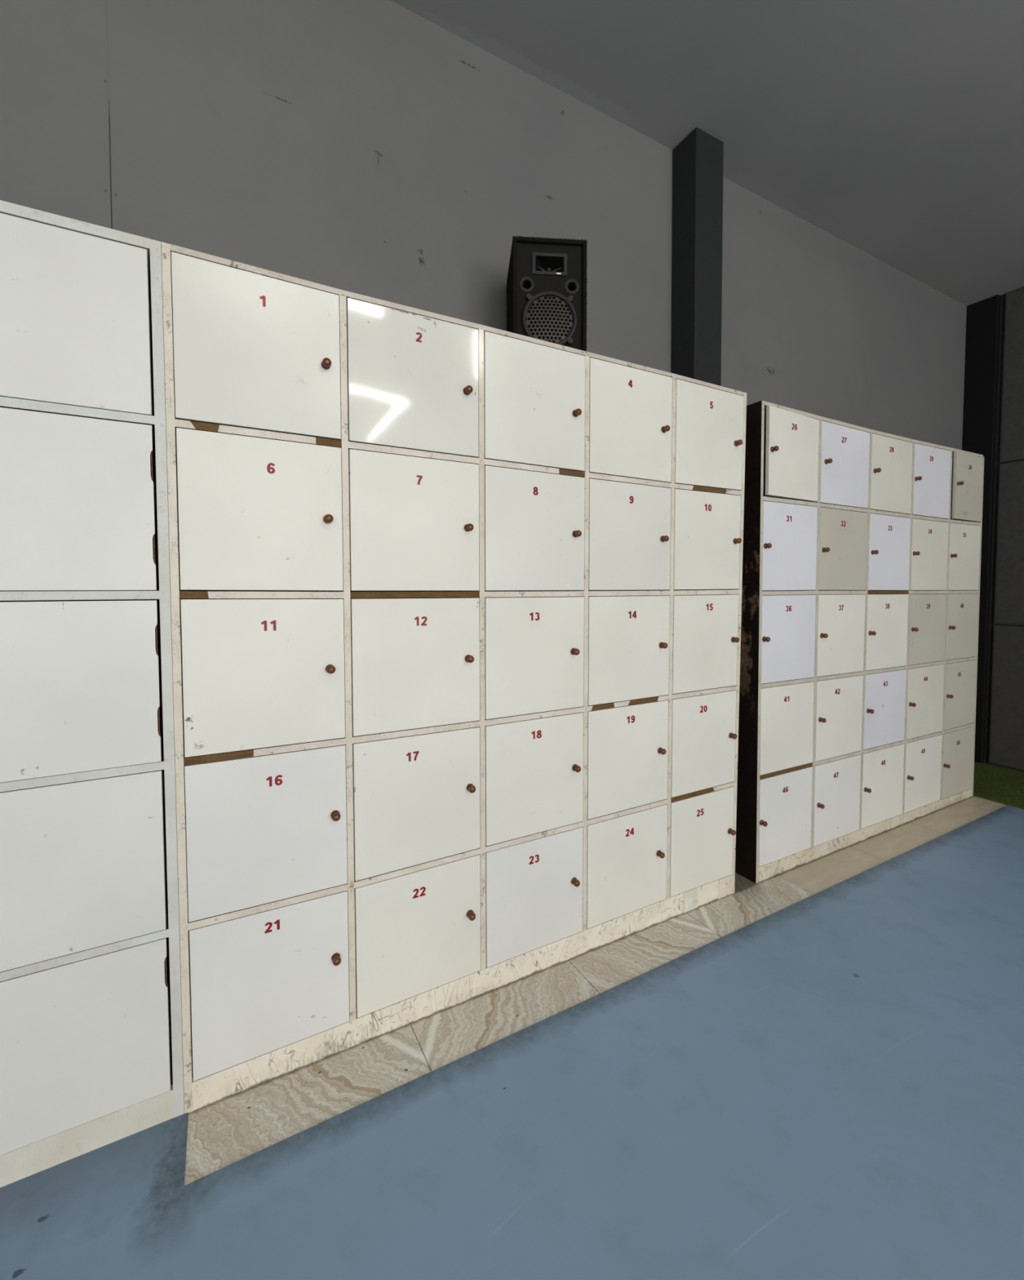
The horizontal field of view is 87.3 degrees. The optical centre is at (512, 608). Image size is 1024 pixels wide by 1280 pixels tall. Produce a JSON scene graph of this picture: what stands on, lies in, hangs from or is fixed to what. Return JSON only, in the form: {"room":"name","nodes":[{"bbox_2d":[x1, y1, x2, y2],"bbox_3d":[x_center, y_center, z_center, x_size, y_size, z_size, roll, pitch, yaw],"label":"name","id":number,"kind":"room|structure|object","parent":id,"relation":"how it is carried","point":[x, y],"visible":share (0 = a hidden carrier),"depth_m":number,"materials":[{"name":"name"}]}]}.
{"room":"locker room","nodes":[
{"label":"locker room","id":0,"kind":"room"},
{"bbox_2d":[0,0,967,449],"bbox_3d":[-0.550,-0.455,2.041,9.400,3.536,0.120,-1,3,-29],"label":"wall","id":1,"kind":"structure","parent":0,"point":[369,148],"depth_m":2.01,"materials":[{"name":"grey paint"}]},
{"bbox_2d":[0,763,1023,1279],"bbox_3d":[1.552,1.438,-1.620,9.300,0.053,8.451,-1,3,-29],"label":"floor","id":2,"kind":"structure","parent":0,"point":[830,1085],"depth_m":1.29,"materials":[{"name":"concrete"}]},
{"bbox_2d":[0,200,184,1187],"bbox_3d":[-1.137,0.203,1.414,0.441,2.169,0.440,-1,3,-29],"label":"lockers","id":3,"kind":"object","parent":2,"relation":"on","point":[91,1035],"visible":0.96,"depth_m":1.24,"materials":[{"name":"white wood"}]},
{"bbox_2d":[0,396,155,460],"bbox_3d":[-1.136,-0.457,1.384,0.396,0.020,0.434,-1,3,-29],"label":"shelf","id":4,"kind":"object","parent":3,"relation":"attached to","point":[54,407],"depth_m":1.22,"materials":[{"name":"white wood"}]},
{"bbox_2d":[0,590,159,600],"bbox_3d":[-1.136,-0.038,1.401,0.396,0.020,0.434,-1,3,-29],"label":"shelf","id":5,"kind":"object","parent":3,"relation":"attached to","point":[5,595],"depth_m":1.24,"materials":[{"name":"white wood"}]},
{"bbox_2d":[0,724,164,791],"bbox_3d":[-1.136,0.382,1.419,0.396,0.020,0.434,-1,3,-29],"label":"shelf","id":6,"kind":"object","parent":3,"relation":"attached to","point":[141,768],"depth_m":1.25,"materials":[{"name":"white wood"}]},
{"bbox_2d":[0,856,168,982],"bbox_3d":[-1.135,0.806,1.436,0.396,0.020,0.434,-1,3,-29],"label":"shelf","id":7,"kind":"object","parent":3,"relation":"attached to","point":[73,957],"depth_m":1.26,"materials":[{"name":"white wood"}]},
{"bbox_2d":[161,241,746,1113],"bbox_3d":[-0.017,0.178,2.009,2.096,2.174,0.470,-1,3,-29],"label":"lockers","id":8,"kind":"object","parent":2,"relation":"on","point":[456,603],"visible":1,"depth_m":1.63,"materials":[{"name":"white wood"}]},
{"bbox_2d":[174,418,342,447],"bbox_3d":[-0.753,-0.465,1.594,0.395,0.019,0.434,-1,3,-29],"label":"shelf","id":9,"kind":"object","parent":8,"relation":"attached to","point":[221,428],"depth_m":1.40,"materials":[{"name":"white wood"}]},
{"bbox_2d":[179,590,343,598],"bbox_3d":[-0.753,-0.045,1.611,0.396,0.022,0.434,-1,3,-29],"label":"shelf","id":10,"kind":"object","parent":8,"relation":"attached to","point":[183,593],"depth_m":1.43,"materials":[{"name":"white wood"}]},
{"bbox_2d":[183,737,346,765],"bbox_3d":[-0.752,0.373,1.628,0.396,0.021,0.434,-1,3,-29],"label":"shelf","id":11,"kind":"object","parent":8,"relation":"attached to","point":[298,747],"depth_m":1.43,"materials":[{"name":"white wood"}]},
{"bbox_2d":[187,883,348,930],"bbox_3d":[-0.752,0.797,1.646,0.396,0.024,0.434,-1,3,-29],"label":"shelf","id":12,"kind":"object","parent":8,"relation":"attached to","point":[224,918],"depth_m":1.45,"materials":[{"name":"white wood"}]},
{"bbox_2d":[348,441,479,464],"bbox_3d":[-0.386,-0.473,1.794,0.405,0.018,0.434,-1,3,-29],"label":"shelf","id":13,"kind":"object","parent":8,"relation":"attached to","point":[392,450],"depth_m":1.60,"materials":[{"name":"white wood"}]},
{"bbox_2d":[350,591,479,598],"bbox_3d":[-0.386,-0.051,1.812,0.405,0.019,0.432,-1,3,-29],"label":"shelf","id":14,"kind":"object","parent":8,"relation":"attached to","point":[353,594],"depth_m":1.64,"materials":[{"name":"brown wood"}]},
{"bbox_2d":[352,720,479,743],"bbox_3d":[-0.385,0.367,1.829,0.405,0.020,0.434,-1,3,-29],"label":"shelf","id":15,"kind":"object","parent":8,"relation":"attached to","point":[406,733],"depth_m":1.63,"materials":[{"name":"white wood"}]},
{"bbox_2d":[354,848,480,888],"bbox_3d":[-0.385,0.789,1.847,0.405,0.022,0.434,-1,3,-29],"label":"shelf","id":16,"kind":"object","parent":8,"relation":"attached to","point":[402,872],"depth_m":1.65,"materials":[{"name":"white wood"}]},
{"bbox_2d":[485,821,583,852],"bbox_3d":[-0.018,0.778,2.047,0.394,0.019,0.434,-1,3,-29],"label":"shelf","id":17,"kind":"object","parent":8,"relation":"attached to","point":[534,837],"depth_m":1.85,"materials":[{"name":"white wood"}]},
{"bbox_2d":[484,590,584,597],"bbox_3d":[-0.019,-0.059,2.012,0.395,0.018,0.434,-1,3,-29],"label":"shelf","id":18,"kind":"object","parent":8,"relation":"attached to","point":[488,593],"depth_m":1.84,"materials":[{"name":"white wood"}]},
{"bbox_2d":[485,706,584,725],"bbox_3d":[-0.018,0.359,2.029,0.394,0.019,0.434,-1,3,-29],"label":"shelf","id":19,"kind":"object","parent":8,"relation":"attached to","point":[534,716],"depth_m":1.83,"materials":[{"name":"white wood"}]},
{"bbox_2d":[484,458,585,477],"bbox_3d":[-0.019,-0.480,1.995,0.395,0.020,0.434,-1,3,-29],"label":"shelf","id":20,"kind":"object","parent":8,"relation":"attached to","point":[518,466],"depth_m":1.80,"materials":[{"name":"white wood"}]},
{"bbox_2d":[506,235,587,351],"bbox_3d":[0.126,-1.130,2.085,0.275,0.431,0.289,0,2,-5],"label":"loudspeaker","id":21,"kind":"object","parent":8,"relation":"on","point":[547,279],"visible":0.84,"depth_m":1.95,"materials":[{"name":"black plastic"}]},
{"bbox_2d":[522,290,577,345],"bbox_3d":[0.137,-1.054,1.954,0.202,0.202,0.015,0,2,-5],"label":"grille","id":22,"kind":"object","parent":21,"relation":"attached to","point":[547,318],"depth_m":1.95,"materials":[{"name":"black metal"}]},
{"bbox_2d":[587,799,667,825],"bbox_3d":[0.345,0.768,2.245,0.398,0.020,0.434,-1,3,-29],"label":"shelf","id":23,"kind":"object","parent":8,"relation":"attached to","point":[623,813],"depth_m":2.05,"materials":[{"name":"white wood"}]},
{"bbox_2d":[587,694,669,711],"bbox_3d":[0.345,0.349,2.228,0.398,0.020,0.434,-1,3,-29],"label":"shelf","id":24,"kind":"object","parent":8,"relation":"attached to","point":[638,701],"depth_m":2.03,"materials":[{"name":"brown wood"}]},
{"bbox_2d":[588,590,670,595],"bbox_3d":[0.345,-0.067,2.211,0.398,0.018,0.434,-1,3,-29],"label":"shelf","id":25,"kind":"object","parent":8,"relation":"attached to","point":[591,593],"depth_m":2.03,"materials":[{"name":"white wood"}]},
{"bbox_2d":[589,472,671,488],"bbox_3d":[0.345,-0.487,2.193,0.398,0.019,0.434,-1,3,-29],"label":"shelf","id":26,"kind":"object","parent":8,"relation":"attached to","point":[620,479],"depth_m":2.00,"materials":[{"name":"white wood"}]},
{"bbox_2d":[671,782,734,802],"bbox_3d":[0.700,0.758,2.439,0.376,0.019,0.434,-1,3,-29],"label":"shelf","id":27,"kind":"object","parent":8,"relation":"attached to","point":[718,788],"depth_m":2.25,"materials":[{"name":"brown wood"}]},
{"bbox_2d":[672,685,737,698],"bbox_3d":[0.702,0.338,2.423,0.380,0.020,0.434,-1,3,-29],"label":"shelf","id":28,"kind":"object","parent":8,"relation":"attached to","point":[704,691],"depth_m":2.23,"materials":[{"name":"white wood"}]},
{"bbox_2d":[673,589,739,595],"bbox_3d":[0.704,-0.076,2.407,0.385,0.020,0.434,-1,3,-29],"label":"shelf","id":29,"kind":"object","parent":8,"relation":"attached to","point":[676,592],"depth_m":2.24,"materials":[{"name":"white wood"}]},
{"bbox_2d":[675,483,742,495],"bbox_3d":[0.706,-0.497,2.391,0.389,0.022,0.434,-1,3,-29],"label":"shelf","id":30,"kind":"object","parent":8,"relation":"attached to","point":[698,489],"depth_m":2.20,"materials":[{"name":"brown wood"}]},
{"bbox_2d":[184,795,1007,1185],"bbox_3d":[1.008,1.268,2.528,4.330,0.050,0.644,-1,3,-29],"label":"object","id":31,"kind":"structure","parent":2,"relation":"on","point":[222,1133],"depth_m":1.69,"materials":[{"name":"stone"}]},
{"bbox_2d":[735,400,984,884],"bbox_3d":[1.970,0.139,3.002,2.138,2.167,0.333,-1,3,-29],"label":"lockers","id":32,"kind":"object","parent":2,"relation":"on","point":[862,552],"visible":0.99,"depth_m":2.72,"materials":[{"name":"white wood"}]},
{"bbox_2d":[760,762,813,779],"bbox_3d":[1.224,0.755,2.643,0.394,0.020,0.280,-1,3,-29],"label":"shelf","id":33,"kind":"object","parent":32,"relation":"attached to","point":[797,768],"depth_m":2.52,"materials":[{"name":"brown wood"}]},
{"bbox_2d":[761,677,814,688],"bbox_3d":[1.221,0.339,2.623,0.395,0.019,0.282,-1,3,-29],"label":"shelf","id":34,"kind":"object","parent":32,"relation":"attached to","point":[781,682],"depth_m":2.50,"materials":[{"name":"white wood"}]},
{"bbox_2d":[762,590,816,595],"bbox_3d":[1.218,-0.080,2.605,0.397,0.018,0.282,-1,3,-29],"label":"shelf","id":35,"kind":"object","parent":32,"relation":"attached to","point":[764,592],"depth_m":2.50,"materials":[{"name":"white wood"}]},
{"bbox_2d":[763,496,817,506],"bbox_3d":[1.215,-0.498,2.586,0.399,0.018,0.282,-1,3,-29],"label":"shelf","id":36,"kind":"object","parent":32,"relation":"attached to","point":[807,501],"depth_m":2.46,"materials":[{"name":"white wood"}]},
{"bbox_2d":[815,751,862,765],"bbox_3d":[1.588,0.750,2.841,0.401,0.021,0.282,-1,3,-29],"label":"shelf","id":37,"kind":"object","parent":32,"relation":"attached to","point":[840,757],"depth_m":2.71,"materials":[{"name":"white wood"}]},
{"bbox_2d":[817,671,863,680],"bbox_3d":[1.587,0.332,2.823,0.404,0.020,0.282,-1,3,-29],"label":"shelf","id":38,"kind":"object","parent":32,"relation":"attached to","point":[834,675],"depth_m":2.70,"materials":[{"name":"white wood"}]},
{"bbox_2d":[818,590,866,594],"bbox_3d":[1.586,-0.088,2.806,0.407,0.020,0.282,-1,3,-29],"label":"shelf","id":39,"kind":"object","parent":32,"relation":"attached to","point":[820,592],"depth_m":2.70,"materials":[{"name":"white wood"}]},
{"bbox_2d":[820,502,868,512],"bbox_3d":[1.585,-0.507,2.788,0.410,0.018,0.282,-1,3,-29],"label":"shelf","id":40,"kind":"object","parent":32,"relation":"attached to","point":[827,507],"depth_m":2.66,"materials":[{"name":"white wood"}]},
{"bbox_2d":[863,740,905,753],"bbox_3d":[1.960,0.745,3.044,0.412,0.022,0.282,-1,3,-29],"label":"shelf","id":41,"kind":"object","parent":32,"relation":"attached to","point":[888,745],"depth_m":2.92,"materials":[{"name":"white wood"}]},
{"bbox_2d":[866,666,906,674],"bbox_3d":[1.960,0.325,3.027,0.410,0.019,0.282,-1,3,-29],"label":"shelf","id":42,"kind":"object","parent":32,"relation":"attached to","point":[874,669],"depth_m":2.90,"materials":[{"name":"white wood"}]},
{"bbox_2d":[867,590,908,594],"bbox_3d":[1.959,-0.095,3.010,0.409,0.019,0.280,-1,3,-29],"label":"shelf","id":43,"kind":"object","parent":32,"relation":"attached to","point":[869,592],"depth_m":2.91,"materials":[{"name":"brown wood"}]},
{"bbox_2d":[870,509,911,518],"bbox_3d":[1.959,-0.514,2.992,0.407,0.019,0.282,-1,3,-29],"label":"shelf","id":44,"kind":"object","parent":32,"relation":"attached to","point":[882,513],"depth_m":2.87,"materials":[{"name":"white wood"}]},
{"bbox_2d":[906,731,942,742],"bbox_3d":[2.338,0.741,3.251,0.415,0.021,0.282,-1,3,-29],"label":"shelf","id":45,"kind":"object","parent":32,"relation":"attached to","point":[923,737],"depth_m":3.12,"materials":[{"name":"white wood"}]},
{"bbox_2d":[908,660,945,668],"bbox_3d":[2.337,0.317,3.233,0.414,0.018,0.282,-1,3,-29],"label":"shelf","id":46,"kind":"object","parent":32,"relation":"attached to","point":[920,664],"depth_m":3.11,"materials":[{"name":"white wood"}]},
{"bbox_2d":[911,590,946,594],"bbox_3d":[2.336,-0.101,3.215,0.414,0.019,0.282,-1,3,-29],"label":"shelf","id":47,"kind":"object","parent":32,"relation":"attached to","point":[913,592],"depth_m":3.15,"materials":[{"name":"white wood"}]},
{"bbox_2d":[912,515,949,522],"bbox_3d":[2.334,-0.522,3.197,0.413,0.018,0.282,-1,3,-29],"label":"shelf","id":48,"kind":"object","parent":32,"relation":"attached to","point":[917,518],"depth_m":3.07,"materials":[{"name":"white wood"}]},
{"bbox_2d":[944,723,974,733],"bbox_3d":[2.709,0.735,3.454,0.394,0.018,0.282,-1,3,-29],"label":"shelf","id":49,"kind":"object","parent":32,"relation":"attached to","point":[961,727],"depth_m":3.33,"materials":[{"name":"white wood"}]},
{"bbox_2d":[946,656,977,663],"bbox_3d":[2.707,0.310,3.435,0.394,0.019,0.282,-1,3,-29],"label":"shelf","id":50,"kind":"object","parent":32,"relation":"attached to","point":[951,660],"depth_m":3.31,"materials":[{"name":"white wood"}]},
{"bbox_2d":[948,590,978,593],"bbox_3d":[2.705,-0.109,3.417,0.394,0.018,0.282,-1,3,-29],"label":"shelf","id":51,"kind":"object","parent":32,"relation":"attached to","point":[949,591],"depth_m":3.31,"materials":[{"name":"white wood"}]},
{"bbox_2d":[951,519,981,525],"bbox_3d":[2.703,-0.532,3.399,0.393,0.021,0.282,-1,3,-29],"label":"shelf","id":52,"kind":"object","parent":32,"relation":"attached to","point":[969,522],"depth_m":3.28,"materials":[{"name":"white wood"}]},
{"bbox_2d":[973,761,1023,809],"bbox_3d":[3.952,1.233,2.531,0.838,0.016,3.443,-1,3,-29],"label":"artificial turf","id":53,"kind":"object","parent":2,"relation":"on","point":[1002,785],"visible":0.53,"depth_m":3.63,"materials":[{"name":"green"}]},
{"bbox_2d":[671,127,724,386],"bbox_3d":[0.913,-0.507,2.684,0.206,3.486,0.153,-1,3,-29],"label":"pillar","id":54,"kind":"structure","parent":0,"point":[698,160],"depth_m":2.57,"materials":[{"name":"grey paint"}]},
{"bbox_2d":[391,0,1023,306],"bbox_3d":[1.505,-2.118,-1.791,9.440,0.100,8.691,-1,3,-29],"label":"ceiling","id":55,"kind":"structure","parent":0,"point":[895,129],"depth_m":2.32,"materials":[{"name":"grey paint"}]},
{"bbox_2d":[962,294,1001,763],"bbox_3d":[3.538,-0.568,4.097,0.050,3.486,0.189,-1,3,-29],"label":"pillar","id":56,"kind":"structure","parent":0,"point":[984,317],"depth_m":4.03,"materials":[{"name":"black paint"}]},
{"bbox_2d":[984,294,1023,772],"bbox_3d":[5.595,-0.397,0.517,0.120,3.536,8.451,-1,3,-29],"label":"wall","id":57,"kind":"structure","parent":0,"point":[1002,304],"depth_m":4.01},
{"bbox_2d":[988,624,1023,770],"bbox_3d":[4.430,0.704,2.539,0.032,1.048,3.435,-1,3,-29],"label":"wall panel","id":58,"kind":"object","parent":57,"relation":"attached to","point":[1006,726],"visible":1,"depth_m":3.95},
{"bbox_2d":[993,460,1023,625],"bbox_3d":[4.429,-0.418,2.493,0.032,1.186,3.435,-1,3,-29],"label":"wall panel","id":59,"kind":"object","parent":57,"relation":"attached to","point":[1009,591],"visible":1,"depth_m":3.92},
{"bbox_2d":[999,286,1023,463],"bbox_3d":[4.428,-1.629,2.443,0.032,1.226,3.435,-1,3,-29],"label":"wall panel","id":60,"kind":"object","parent":57,"relation":"attached to","point":[1012,411],"visible":1,"depth_m":3.88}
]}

